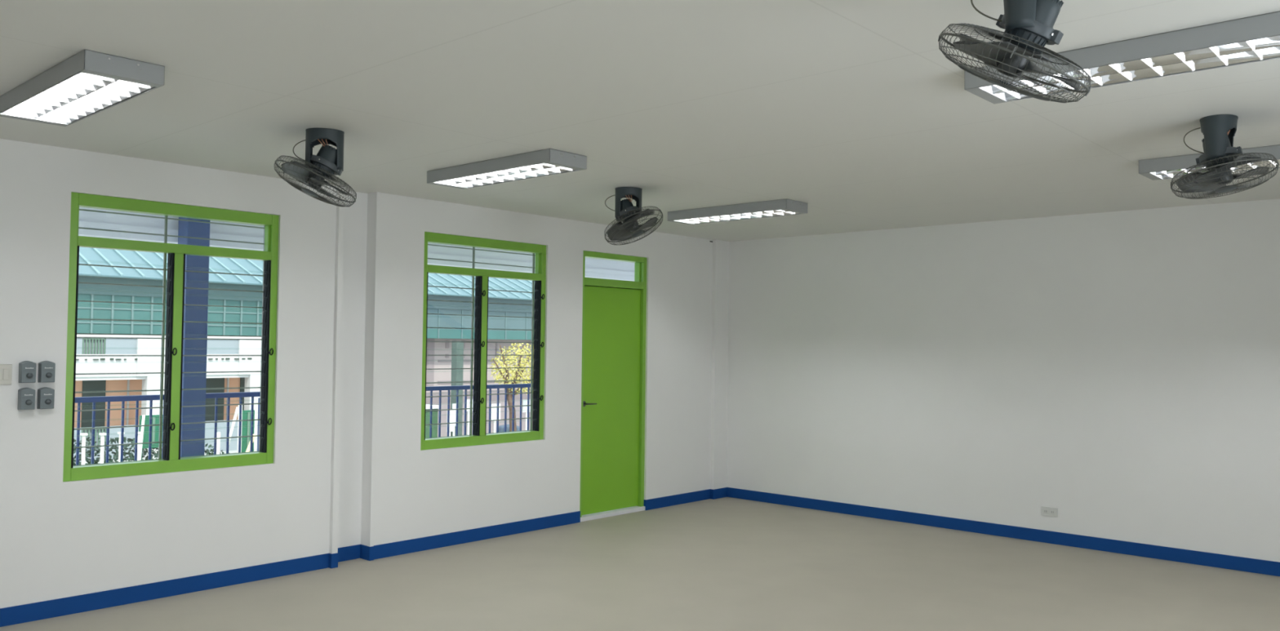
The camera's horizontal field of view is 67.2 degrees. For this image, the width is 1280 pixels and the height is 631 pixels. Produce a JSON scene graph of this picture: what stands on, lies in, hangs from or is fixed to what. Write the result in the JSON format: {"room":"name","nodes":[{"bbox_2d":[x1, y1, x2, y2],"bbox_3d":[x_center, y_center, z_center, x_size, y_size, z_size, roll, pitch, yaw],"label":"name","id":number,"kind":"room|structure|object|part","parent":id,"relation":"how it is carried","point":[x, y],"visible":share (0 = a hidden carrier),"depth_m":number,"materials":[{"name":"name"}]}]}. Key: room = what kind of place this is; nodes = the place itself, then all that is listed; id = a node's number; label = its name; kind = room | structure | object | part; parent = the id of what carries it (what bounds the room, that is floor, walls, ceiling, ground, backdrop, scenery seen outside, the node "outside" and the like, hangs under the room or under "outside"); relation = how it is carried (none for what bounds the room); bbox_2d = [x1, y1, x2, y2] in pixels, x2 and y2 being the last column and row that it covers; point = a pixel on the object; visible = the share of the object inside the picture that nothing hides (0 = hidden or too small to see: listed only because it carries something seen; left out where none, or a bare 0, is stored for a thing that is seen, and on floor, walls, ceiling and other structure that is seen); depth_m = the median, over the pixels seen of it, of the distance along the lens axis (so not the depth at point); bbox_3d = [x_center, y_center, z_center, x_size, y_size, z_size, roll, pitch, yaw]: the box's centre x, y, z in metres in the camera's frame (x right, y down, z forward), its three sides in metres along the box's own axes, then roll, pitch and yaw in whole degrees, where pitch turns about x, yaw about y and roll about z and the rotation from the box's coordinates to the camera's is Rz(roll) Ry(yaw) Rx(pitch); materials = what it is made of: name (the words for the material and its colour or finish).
{"room":"classroom","nodes":[
{"label":"classroom","id":0,"kind":"room"},
{"bbox_2d":[0,138,729,608],"bbox_3d":[-2.347,0.425,6.808,0.295,2.700,9.450,-1,-2,42],"label":"wall","id":1,"kind":"structure","parent":0,"point":[349,467],"depth_m":6.80,"materials":[{"name":"paint"}]},
{"bbox_2d":[0,364,12,384],"bbox_3d":[-3.543,0.326,5.327,0.014,0.112,0.120,-1,-2,42],"label":"light switch","id":2,"kind":"object","parent":1,"relation":"attached to","point":[6,370],"visible":1,"depth_m":5.34,"materials":[{"name":"white plastic"}]},
{"bbox_2d":[0,368,2,379],"bbox_3d":[-3.540,0.326,5.324,0.004,0.060,0.028,-1,-2,42],"label":"rocker switch","id":3,"kind":"object","parent":2,"relation":"attached to","point":[1,370],"depth_m":5.33,"materials":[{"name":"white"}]},
{"bbox_2d":[17,387,35,409],"bbox_3d":[-3.438,0.467,5.403,0.064,0.124,0.076,-1,-2,42],"label":"control box","id":4,"kind":"object","parent":1,"relation":"attached to","point":[26,396],"visible":1,"depth_m":5.39,"materials":[{"name":"grey plastic"}]},
{"bbox_3d":[-3.418,0.486,5.389,0.017,0.032,0.032,-1,-2,42],"label":"control knob","id":5,"kind":"part","parent":4,"relation":"part of","materials":[{"name":"grey plastic"}]},
{"bbox_2d":[18,360,35,382],"bbox_3d":[-3.436,0.317,5.407,0.064,0.124,0.076,-1,-2,42],"label":"control box","id":6,"kind":"object","parent":1,"relation":"attached to","point":[27,369],"visible":1,"depth_m":5.39,"materials":[{"name":"grey plastic"}]},
{"bbox_3d":[-3.416,0.336,5.394,0.017,0.032,0.032,-1,-2,42],"label":"control knob","id":7,"kind":"part","parent":6,"relation":"part of","materials":[{"name":"grey plastic"}]},
{"bbox_2d":[36,386,54,408],"bbox_3d":[-3.373,0.470,5.474,0.064,0.124,0.076,-1,-2,42],"label":"control box","id":8,"kind":"object","parent":1,"relation":"attached to","point":[46,395],"visible":1,"depth_m":5.46,"materials":[{"name":"grey plastic"}]},
{"bbox_3d":[-3.353,0.488,5.460,0.017,0.032,0.032,-1,-2,42],"label":"control knob","id":9,"kind":"part","parent":8,"relation":"part of","materials":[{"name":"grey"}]},
{"bbox_2d":[37,360,55,382],"bbox_3d":[-3.372,0.320,5.478,0.064,0.124,0.076,-1,-2,42],"label":"control box","id":10,"kind":"object","parent":1,"relation":"attached to","point":[46,369],"visible":1,"depth_m":5.46,"materials":[{"name":"grey plastic"}]},
{"bbox_3d":[-3.352,0.339,5.465,0.017,0.032,0.032,-1,-2,42],"label":"control knob","id":11,"kind":"part","parent":10,"relation":"part of","materials":[{"name":"grey plastic"}]},
{"bbox_2d":[62,191,279,481],"bbox_3d":[-2.950,0.141,6.114,0.154,1.685,1.285,-1,-2,42],"label":"window","id":12,"kind":"structure","parent":1,"relation":"in","point":[171,460],"depth_m":6.06,"materials":[{"name":"green paint"}]},
{"bbox_3d":[-2.934,0.696,6.027,0.028,0.050,0.045,-1,-2,42],"label":"louver handle","id":13,"kind":"part","parent":12,"relation":"part of","materials":[{"name":"black metal"}]},
{"bbox_3d":[-2.929,0.226,6.040,0.028,0.050,0.045,-1,-2,42],"label":"louver handle","id":14,"kind":"part","parent":12,"relation":"part of","materials":[{"name":"black metal"}]},
{"bbox_3d":[-2.508,0.715,6.497,0.028,0.050,0.045,-1,-2,42],"label":"louver handle","id":15,"kind":"part","parent":12,"relation":"part of","materials":[{"name":"black metal"}]},
{"bbox_2d":[0,487,727,626],"bbox_3d":[-2.257,1.726,6.776,0.163,0.100,9.300,-1,-2,42],"label":"baseboard","id":16,"kind":"structure","parent":1,"relation":"attached to","point":[10,615],"depth_m":6.54,"materials":[{"name":"blue paint"}]},
{"bbox_2d":[420,231,546,449],"bbox_3d":[-1.300,0.213,7.932,0.154,1.685,1.281,-1,-2,42],"label":"window","id":17,"kind":"structure","parent":1,"relation":"in","point":[479,437],"depth_m":7.89,"materials":[{"name":"green paint"}]},
{"bbox_2d":[579,250,646,521],"bbox_3d":[-0.273,0.644,9.027,0.132,2.440,0.884,-1,-2,42],"label":"door","id":18,"kind":"structure","parent":1,"relation":"in","point":[612,437],"depth_m":9.03,"materials":[{"name":"green paint"}]},
{"bbox_3d":[-0.459,0.803,8.764,0.057,0.052,0.146,-1,-2,42],"label":"lever handle","id":19,"kind":"part","parent":18,"relation":"part of","materials":[{"name":"grey metal"}]},
{"bbox_2d":[0,0,1279,241],"bbox_3d":[0.389,-1.036,4.486,7.300,0.150,9.600,-1,-2,42],"label":"ceiling","id":20,"kind":"structure","parent":0,"point":[854,112],"depth_m":4.36,"materials":[{"name":"paint"}]},
{"bbox_2d":[0,49,164,126],"bbox_3d":[-2.449,-0.964,4.167,1.176,0.078,0.295,-1,-2,42],"label":"ceiling light","id":21,"kind":"object","parent":20,"relation":"attached to","point":[87,83],"visible":1,"depth_m":4.01,"materials":[{"name":"metal"}]},
{"bbox_2d":[274,128,356,207],"bbox_3d":[-1.694,-0.774,5.038,0.437,0.389,0.417,-1,-2,42],"label":"ceiling fan","id":22,"kind":"object","parent":20,"relation":"hanging from","point":[328,162],"visible":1,"depth_m":5.00,"materials":[{"name":"plastic"}]},
{"bbox_3d":[-1.775,-0.865,5.056,0.096,0.125,0.005,1,-2,0],"label":"power cord","id":23,"kind":"part","parent":22,"relation":"part of","materials":[{"name":"grey plastic"}]},
{"bbox_3d":[-1.760,-0.742,4.960,0.177,0.054,0.287,30,-13,-32],"label":"fan blade","id":24,"kind":"part","parent":22,"relation":"part of","materials":[{"name":"grey plastic"}]},
{"bbox_2d":[274,161,354,207],"bbox_3d":[-1.699,-0.684,5.034,0.432,0.208,0.411,-1,-2,42],"label":"grille","id":25,"kind":"object","parent":22,"relation":"attached to","point":[314,174],"depth_m":4.99,"materials":[{"name":"metal"}]},
{"bbox_2d":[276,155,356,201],"bbox_3d":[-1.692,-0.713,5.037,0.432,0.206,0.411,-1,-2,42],"label":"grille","id":26,"kind":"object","parent":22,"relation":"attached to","point":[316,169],"depth_m":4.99,"materials":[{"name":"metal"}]},
{"bbox_3d":[-1.655,-0.964,5.059,0.194,0.009,0.155,1,-2,-13],"label":"ceiling plate","id":27,"kind":"part","parent":22,"relation":"part of","materials":[{"name":"plastic"}]},
{"bbox_3d":[-1.729,-0.692,5.138,0.287,0.054,0.177,24,-11,-2],"label":"fan blade","id":28,"kind":"part","parent":22,"relation":"part of","materials":[{"name":"grey plastic"}]},
{"bbox_3d":[-1.597,-0.662,5.008,0.177,0.054,0.287,18,-12,27],"label":"fan blade","id":29,"kind":"part","parent":22,"relation":"part of","materials":[{"name":"grey plastic"}]},
{"bbox_2d":[426,148,586,189],"bbox_3d":[-0.844,-0.894,5.937,1.176,0.078,0.295,-1,-2,42],"label":"ceiling light","id":30,"kind":"object","parent":20,"relation":"attached to","point":[548,162],"visible":1,"depth_m":5.81,"materials":[{"name":"silver metal"}]},
{"bbox_2d":[604,186,662,244],"bbox_3d":[-0.043,-0.701,6.796,0.406,0.395,0.441,-1,-2,42],"label":"ceiling fan","id":31,"kind":"object","parent":20,"relation":"hanging from","point":[624,211],"visible":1,"depth_m":6.76,"materials":[{"name":"plastic"}]},
{"bbox_3d":[-0.201,-0.795,6.821,0.096,0.125,0.005,1,-2,0],"label":"power cord","id":32,"kind":"part","parent":31,"relation":"part of","materials":[{"name":"grey plastic"}]},
{"bbox_3d":[-0.139,-0.583,6.815,0.177,0.054,0.287,-30,-16,23],"label":"fan blade","id":33,"kind":"part","parent":31,"relation":"part of","materials":[{"name":"grey plastic"}]},
{"bbox_3d":[-0.081,-0.894,6.824,0.194,0.009,0.155,1,-2,-13],"label":"ceiling plate","id":34,"kind":"part","parent":31,"relation":"part of","materials":[{"name":"plastic"}]},
{"bbox_2d":[604,206,662,240],"bbox_3d":[-0.048,-0.644,6.796,0.398,0.226,0.436,-1,-2,42],"label":"grille","id":35,"kind":"object","parent":31,"relation":"attached to","point":[629,228],"depth_m":6.75,"materials":[{"name":"metal"}]},
{"bbox_2d":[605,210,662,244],"bbox_3d":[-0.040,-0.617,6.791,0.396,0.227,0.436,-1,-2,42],"label":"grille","id":36,"kind":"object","parent":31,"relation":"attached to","point":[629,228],"depth_m":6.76,"materials":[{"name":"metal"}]},
{"bbox_3d":[-0.023,-0.668,6.694,0.287,0.054,0.177,-22,-15,-6],"label":"fan blade","id":37,"kind":"part","parent":31,"relation":"part of","materials":[{"name":"grey plastic"}]},
{"bbox_3d":[0.031,-0.641,6.872,0.177,0.054,0.287,-13,-18,-34],"label":"fan blade","id":38,"kind":"part","parent":31,"relation":"part of","materials":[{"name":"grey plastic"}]},
{"bbox_2d":[667,199,807,224],"bbox_3d":[0.761,-0.824,7.706,1.176,0.078,0.295,-1,-2,42],"label":"ceiling light","id":39,"kind":"object","parent":20,"relation":"attached to","point":[780,207],"visible":1,"depth_m":7.59,"materials":[{"name":"silver metal"}]},
{"bbox_2d":[937,0,1091,103],"bbox_3d":[1.076,-0.802,2.777,0.406,0.401,0.442,-1,-2,42],"label":"ceiling fan","id":40,"kind":"object","parent":20,"relation":"hanging from","point":[1028,25],"visible":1,"depth_m":2.70,"materials":[{"name":"plastic"}]},
{"bbox_3d":[0.993,-0.899,2.752,0.096,0.125,0.005,1,-2,0],"label":"power cord","id":41,"kind":"part","parent":40,"relation":"part of","materials":[{"name":"grey plastic"}]},
{"bbox_3d":[1.065,-0.760,2.878,0.287,0.054,0.177,23,15,1],"label":"fan blade","id":42,"kind":"part","parent":40,"relation":"part of","materials":[{"name":"grey plastic"}]},
{"bbox_3d":[0.992,-0.742,2.706,0.177,0.054,0.287,14,17,-28],"label":"fan blade","id":43,"kind":"part","parent":40,"relation":"part of","materials":[{"name":"grey plastic"}]},
{"bbox_2d":[938,35,1087,103],"bbox_3d":[1.071,-0.713,2.777,0.397,0.224,0.437,-1,-2,42],"label":"grille","id":44,"kind":"object","parent":40,"relation":"attached to","point":[1010,56],"depth_m":2.72,"materials":[{"name":"metal"}]},
{"bbox_2d":[942,23,1090,90],"bbox_3d":[1.078,-0.741,2.773,0.398,0.223,0.437,-1,-2,42],"label":"grille","id":45,"kind":"object","parent":40,"relation":"attached to","point":[1010,56],"depth_m":2.71,"materials":[{"name":"metal"}]},
{"bbox_3d":[1.166,-0.680,2.741,0.177,0.054,0.287,31,17,30],"label":"fan blade","id":46,"kind":"part","parent":40,"relation":"part of","materials":[{"name":"grey plastic"}]},
{"bbox_2d":[964,11,1279,103],"bbox_3d":[1.815,-0.933,3.526,1.176,0.078,0.295,-1,-2,42],"label":"ceiling light","id":47,"kind":"object","parent":20,"relation":"attached to","point":[1256,38],"visible":0.82,"depth_m":3.43,"materials":[{"name":"silver metal"}]},
{"bbox_2d":[1138,153,1206,180],"bbox_3d":[2.997,-0.865,5.388,0.413,0.078,0.721,-1,-2,42],"label":"ceiling light","id":48,"kind":"object","parent":20,"relation":"attached to","point":[1162,168],"depth_m":5.51,"materials":[{"name":"silver metal"}]},
{"bbox_2d":[1170,114,1279,199],"bbox_3d":[2.748,-0.750,4.536,0.444,0.363,0.435,2,-2,-34],"label":"ceiling fan","id":49,"kind":"object","parent":20,"relation":"hanging from","point":[1220,154],"visible":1,"depth_m":4.49,"materials":[{"name":"plastic"}]},
{"bbox_3d":[2.619,-0.828,4.556,0.096,0.125,0.005,1,-2,0],"label":"power cord","id":50,"kind":"part","parent":49,"relation":"part of","materials":[{"name":"grey plastic"}]},
{"bbox_3d":[2.690,-0.631,4.623,0.287,0.054,0.177,-1,-13,-20],"label":"fan blade","id":51,"kind":"part","parent":49,"relation":"part of","materials":[{"name":"grey plastic"}]},
{"bbox_3d":[2.740,-0.927,4.559,0.155,0.009,0.194,-1,-2,42],"label":"ceiling plate","id":52,"kind":"part","parent":49,"relation":"part of","materials":[{"name":"plastic"}]},
{"bbox_2d":[1171,152,1277,191],"bbox_3d":[2.746,-0.673,4.536,0.431,0.125,0.437,-1,-2,42],"label":"grille","id":53,"kind":"object","parent":49,"relation":"attached to","point":[1219,174],"depth_m":4.49,"materials":[{"name":"metal"}]},
{"bbox_2d":[1171,160,1278,199],"bbox_3d":[2.747,-0.634,4.531,0.431,0.130,0.436,-1,-2,42],"label":"grille","id":54,"kind":"object","parent":49,"relation":"attached to","point":[1219,174],"depth_m":4.51,"materials":[{"name":"metal"}]},
{"bbox_3d":[2.695,-0.670,4.439,0.287,0.054,0.177,-15,-15,39],"label":"fan blade","id":55,"kind":"part","parent":49,"relation":"part of","materials":[{"name":"grey plastic"}]},
{"bbox_3d":[2.858,-0.657,4.540,0.171,0.047,0.293,0,-2,7],"label":"fan blade","id":56,"kind":"part","parent":49,"relation":"part of","materials":[{"name":"grey plastic"}]},
{"bbox_2d":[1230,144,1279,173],"bbox_3d":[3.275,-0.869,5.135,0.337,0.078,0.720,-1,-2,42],"label":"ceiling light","id":57,"kind":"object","parent":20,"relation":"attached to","point":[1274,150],"depth_m":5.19,"materials":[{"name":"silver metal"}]},
{"bbox_2d":[0,497,1279,630],"bbox_3d":[0.356,1.813,4.403,7.300,0.150,9.600,-1,-2,42],"label":"floor","id":58,"kind":"structure","parent":0,"point":[725,563],"depth_m":6.36,"materials":[{"name":"beige tile"}]},
{"bbox_2d":[727,199,1279,562],"bbox_3d":[3.546,0.527,7.942,7.300,2.700,0.150,-1,-2,42],"label":"wall","id":59,"kind":"structure","parent":0,"point":[1117,372],"depth_m":8.09,"materials":[{"name":"paint"}]},
{"bbox_2d":[727,487,1279,576],"bbox_3d":[3.497,1.824,7.828,6.947,0.100,0.008,-1,-2,42],"label":"baseboard","id":60,"kind":"structure","parent":59,"relation":"attached to","point":[1199,557],"depth_m":8.04,"materials":[{"name":"blue paint"}]},
{"bbox_2d":[1040,506,1057,516],"bbox_3d":[3.376,1.617,7.943,0.132,0.072,0.014,-1,-2,42],"label":"wall outlet","id":61,"kind":"object","parent":59,"relation":"attached to","point":[1047,511],"visible":1,"depth_m":7.94,"materials":[{"name":"white plastic"}]},
{"bbox_2d":[1043,508,1048,514],"bbox_3d":[3.352,1.617,7.958,0.038,0.040,0.003,-1,-2,42],"label":"socket","id":62,"kind":"object","parent":61,"relation":"attached to","point":[1045,510],"depth_m":7.96,"materials":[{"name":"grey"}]},
{"bbox_2d":[1049,509,1054,515],"bbox_3d":[3.393,1.617,7.921,0.038,0.040,0.003,-1,-2,42],"label":"socket","id":63,"kind":"object","parent":61,"relation":"attached to","point":[1051,511],"depth_m":7.92,"materials":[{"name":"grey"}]},
{"bbox_3d":[-0.643,-0.787,10.342,2.100,0.130,26.000,-1,-2,42],"label":"ceiling","id":64,"kind":"structure","parent":0,"visible":0},
{"bbox_2d":[78,207,635,281],"bbox_3d":[-1.319,-0.603,10.948,0.280,0.220,26.000,-1,-2,42],"label":"glass pane","id":65,"kind":"structure","parent":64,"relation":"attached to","point":[594,268],"depth_m":8.43,"materials":[{"name":"glass"}]},
{"label":"outside","id":66,"kind":"structure","parent":0,"visible":0},
{"bbox_3d":[-0.695,2.061,10.276,1.950,0.270,26.000,-1,-2,42],"label":"floor","id":67,"kind":"structure","parent":66,"visible":0},
{"bbox_2d":[75,391,260,465],"bbox_3d":[-4.517,1.208,7.226,0.060,1.170,3.500,-1,-2,42],"label":"railing","id":68,"kind":"object","parent":67,"relation":"on","point":[78,400],"visible":0.15,"depth_m":7.75,"materials":[{"name":"blue metal"}]},
{"bbox_3d":[-4.511,0.644,7.243,0.060,0.042,3.500,-1,-2,42],"label":"rail","id":69,"kind":"part","parent":68,"relation":"part of","materials":[{"name":"blue metal"}]},
{"bbox_3d":[-3.356,1.286,8.506,0.044,1.115,0.040,-1,-2,42],"label":"post","id":70,"kind":"part","parent":68,"relation":"part of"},
{"bbox_2d":[177,217,209,457],"bbox_3d":[-3.707,0.498,7.941,0.185,2.650,0.185,-1,-2,42],"label":"column","id":71,"kind":"structure","parent":67,"relation":"on","point":[185,228],"depth_m":7.88,"materials":[{"name":"blue paint"}]},
{"bbox_2d":[426,383,530,437],"bbox_3d":[-1.244,1.351,10.835,0.060,1.170,3.950,-1,-2,42],"label":"railing","id":72,"kind":"object","parent":67,"relation":"on","point":[457,388],"visible":0.12,"depth_m":10.26,"materials":[{"name":"blue metal"}]},
{"bbox_3d":[-1.237,0.787,10.852,0.060,0.042,3.950,-1,-2,42],"label":"rail","id":73,"kind":"part","parent":72,"relation":"part of","materials":[{"name":"blue metal"}]},
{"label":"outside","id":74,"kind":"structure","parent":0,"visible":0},
{"bbox_2d":[75,448,257,463],"bbox_3d":[-12.155,5.841,42.131,57.700,0.300,90.000,-1,-2,42],"label":"ground","id":75,"kind":"structure","parent":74,"point":[255,450],"depth_m":38.61,"materials":[{"name":"grey concrete"}]},
{"bbox_2d":[80,432,87,464],"bbox_3d":[-13.502,3.992,23.328,0.140,2.270,0.120,-1,-2,42],"label":"fence post","id":76,"kind":"object","parent":75,"relation":"on","point":[83,436],"visible":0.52,"depth_m":23.32,"materials":[{"name":"white concrete"}]},
{"bbox_2d":[98,432,106,463],"bbox_3d":[-13.220,4.015,23.639,0.140,2.250,0.120,-1,-2,42],"label":"fence post","id":77,"kind":"object","parent":75,"relation":"on","point":[102,437],"visible":0.43,"depth_m":23.63,"materials":[{"name":"white concrete"}]},
{"bbox_2d":[117,431,124,462],"bbox_3d":[-12.938,4.027,23.950,0.140,2.250,0.120,-1,-2,42],"label":"fence post","id":78,"kind":"object","parent":75,"relation":"on","point":[118,433],"visible":0.3,"depth_m":23.93,"materials":[{"name":"white"}]},
{"bbox_2d":[137,431,142,460],"bbox_3d":[-12.656,4.050,24.261,0.140,2.230,0.120,-1,-2,42],"label":"fence post","id":79,"kind":"object","parent":75,"relation":"on","point":[139,433],"visible":0.38,"depth_m":24.26,"materials":[{"name":"white"}]},
{"bbox_2d":[139,414,145,460],"bbox_3d":[-12.809,3.863,24.616,0.070,2.624,0.240,-1,-2,42],"label":"metal pole","id":80,"kind":"object","parent":75,"relation":"on","point":[143,415],"visible":0.35,"depth_m":24.66,"materials":[{"name":"white metal"}]},
{"bbox_2d":[73,436,224,465],"bbox_3d":[-15.062,4.284,25.317,1.510,2.154,9.089,-1,-2,42],"label":"hedge","id":81,"kind":"object","parent":75,"relation":"on","point":[88,454],"visible":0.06,"depth_m":26.09,"materials":[{"name":"green plant"}]},
{"bbox_2d":[138,414,163,460],"bbox_3d":[-12.661,3.885,24.987,0.100,2.600,0.660,-1,-2,42],"label":"board","id":82,"kind":"object","parent":75,"relation":"on","point":[155,436],"visible":0.37,"depth_m":24.96,"materials":[{"name":"green"}]},
{"bbox_2d":[216,431,220,454],"bbox_3d":[-11.523,4.211,26.252,0.100,2.051,0.120,-1,-2,42],"label":"metal pole","id":83,"kind":"object","parent":75,"relation":"on","point":[218,443],"visible":0.27,"depth_m":26.24,"materials":[{"name":"white metal"}]},
{"bbox_2d":[237,404,242,453],"bbox_3d":[-11.116,3.864,26.707,0.102,2.780,0.102,1,-2,-25],"label":"metal pole","id":84,"kind":"object","parent":75,"relation":"on","point":[238,405],"visible":0.02,"depth_m":26.69,"materials":[{"name":"white metal"}]},
{"bbox_2d":[228,406,239,444],"bbox_3d":[-11.209,3.037,26.514,0.080,1.040,0.338,-1,-2,42],"label":"metal pole","id":85,"kind":"object","parent":84,"relation":"attached to","point":[237,407],"visible":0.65,"depth_m":26.50,"materials":[{"name":"white metal"}]},
{"bbox_2d":[241,409,254,452],"bbox_3d":[-11.043,3.965,27.069,0.100,2.600,0.360,-1,-2,42],"label":"board","id":86,"kind":"object","parent":75,"relation":"on","point":[246,430],"visible":0.33,"depth_m":27.03,"materials":[{"name":"green"}]},
{"bbox_2d":[245,434,256,452],"bbox_3d":[-11.019,4.274,26.509,0.100,1.988,0.892,-1,-2,42],"label":"timber post","id":87,"kind":"object","parent":75,"relation":"on","point":[249,444],"visible":0.27,"depth_m":26.68,"materials":[{"name":"beige"}]},
{"bbox_2d":[73,247,534,462],"bbox_3d":[-14.153,0.662,48.201,8.700,10.360,44.000,-1,-2,42],"label":"school building","id":88,"kind":"structure","parent":75,"relation":"on","point":[95,310],"depth_m":39.21,"materials":[{"name":"grey"}]},
{"bbox_3d":[-21.186,3.795,37.316,0.070,2.700,0.820,-1,-2,42],"label":"dark doorway","id":89,"kind":"part","parent":88,"relation":"part of","materials":[{"name":"grey glass"}]},
{"bbox_3d":[-20.359,2.838,35.929,0.080,4.050,0.900,-1,-2,42],"label":"balustrade","id":90,"kind":"part","parent":88,"relation":"part of","materials":[{"name":"grey"}]},
{"bbox_3d":[-18.583,0.017,37.793,0.050,1.460,22.600,-1,-2,42],"label":"awning frame","id":91,"kind":"part","parent":88,"relation":"part of","materials":[{"name":"teal"}]},
{"bbox_3d":[-18.133,3.578,40.688,0.070,2.000,1.100,-1,-2,42],"label":"dark doorway","id":92,"kind":"part","parent":88,"relation":"part of","materials":[{"name":"grey"}]},
{"bbox_3d":[-17.186,3.620,41.732,0.070,2.000,0.320,-1,-2,42],"label":"dark doorway","id":93,"kind":"part","parent":88,"relation":"part of","materials":[{"name":"grey"}]},
{"bbox_3d":[-4.179,0.648,53.688,0.030,1.460,19.940,-1,-2,42],"label":"awning frame","id":94,"kind":"part","parent":88,"relation":"part of","materials":[{"name":"teal"}]},
{"bbox_2d":[425,404,439,438],"bbox_3d":[-7.455,4.200,31.633,1.000,2.480,1.470,-1,-2,42],"label":"board","id":95,"kind":"object","parent":75,"relation":"on","point":[434,414],"visible":0.16,"depth_m":31.73,"materials":[{"name":"green"}]},
{"bbox_2d":[446,409,453,435],"bbox_3d":[-6.230,4.261,31.525,0.080,2.380,0.260,-1,-2,42],"label":"placard","id":96,"kind":"object","parent":75,"relation":"on","point":[451,411],"visible":0.44,"depth_m":31.54,"materials":[{"name":"grey"}]},
{"bbox_2d":[452,403,456,435],"bbox_3d":[-6.152,4.186,31.835,0.080,2.550,0.200,-1,-2,42],"label":"placard","id":97,"kind":"object","parent":75,"relation":"on","point":[454,405],"visible":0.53,"depth_m":31.83,"materials":[{"name":"grey"}]},
{"bbox_2d":[450,342,463,435],"bbox_3d":[-6.136,3.162,32.212,0.280,4.620,0.280,-1,-2,42],"label":"post","id":98,"kind":"object","parent":75,"relation":"on","point":[457,348],"visible":0.5,"depth_m":32.15,"materials":[{"name":"paint"}]},
{"bbox_2d":[466,399,472,435],"bbox_3d":[-5.806,4.162,32.590,0.080,2.650,0.350,-1,-2,42],"label":"placard","id":99,"kind":"object","parent":75,"relation":"on","point":[468,400],"visible":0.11,"depth_m":32.59,"materials":[{"name":"grey"}]},
{"bbox_3d":[-5.778,3.037,32.609,0.040,0.400,0.350,-1,-2,42],"label":"placard panel","id":100,"kind":"part","parent":99,"relation":"part of","materials":[{"name":"grey"}]},
{"bbox_2d":[432,399,533,437],"bbox_3d":[-4.710,5.205,50.801,0.300,1.650,15.200,-1,-2,42],"label":"wall","id":101,"kind":"structure","parent":75,"relation":"on","point":[443,406],"depth_m":47.64,"materials":[{"name":"grey paint"}]},
{"bbox_2d":[490,403,500,432],"bbox_3d":[-5.035,4.296,33.438,0.080,2.450,0.400,-1,-2,42],"label":"placard","id":102,"kind":"object","parent":75,"relation":"on","point":[493,415],"visible":0.6,"depth_m":33.43,"materials":[{"name":"grey"}]},
{"bbox_3d":[-5.009,3.346,33.452,0.040,0.550,0.400,-1,-2,42],"label":"placard panel","id":103,"kind":"part","parent":102,"relation":"part of","materials":[{"name":"grey"}]},
{"bbox_2d":[498,424,519,432],"bbox_3d":[-4.996,4.858,36.420,0.910,1.500,0.910,-1,-2,42],"label":"drum","id":104,"kind":"object","parent":75,"relation":"on","point":[501,428],"visible":0.08,"depth_m":36.09,"materials":[{"name":"blue"}]},
{"bbox_2d":[489,342,533,431],"bbox_3d":[-4.306,3.254,34.238,2.038,4.604,2.432,-1,-2,42],"label":"tree","id":105,"kind":"object","parent":75,"relation":"on","point":[514,377],"visible":0.62,"depth_m":33.93,"materials":[{"name":"yellow plant"}]},
{"bbox_2d":[522,399,530,430],"bbox_3d":[-4.061,4.288,34.513,0.080,2.550,0.450,-1,-2,42],"label":"placard","id":106,"kind":"object","parent":75,"relation":"on","point":[524,402],"visible":0.51,"depth_m":34.48,"materials":[{"name":"grey"}]},
{"bbox_3d":[-4.033,3.239,34.530,0.040,0.450,0.450,-1,-2,42],"label":"placard panel","id":107,"kind":"part","parent":106,"relation":"part of","materials":[{"name":"grey"}]}
]}

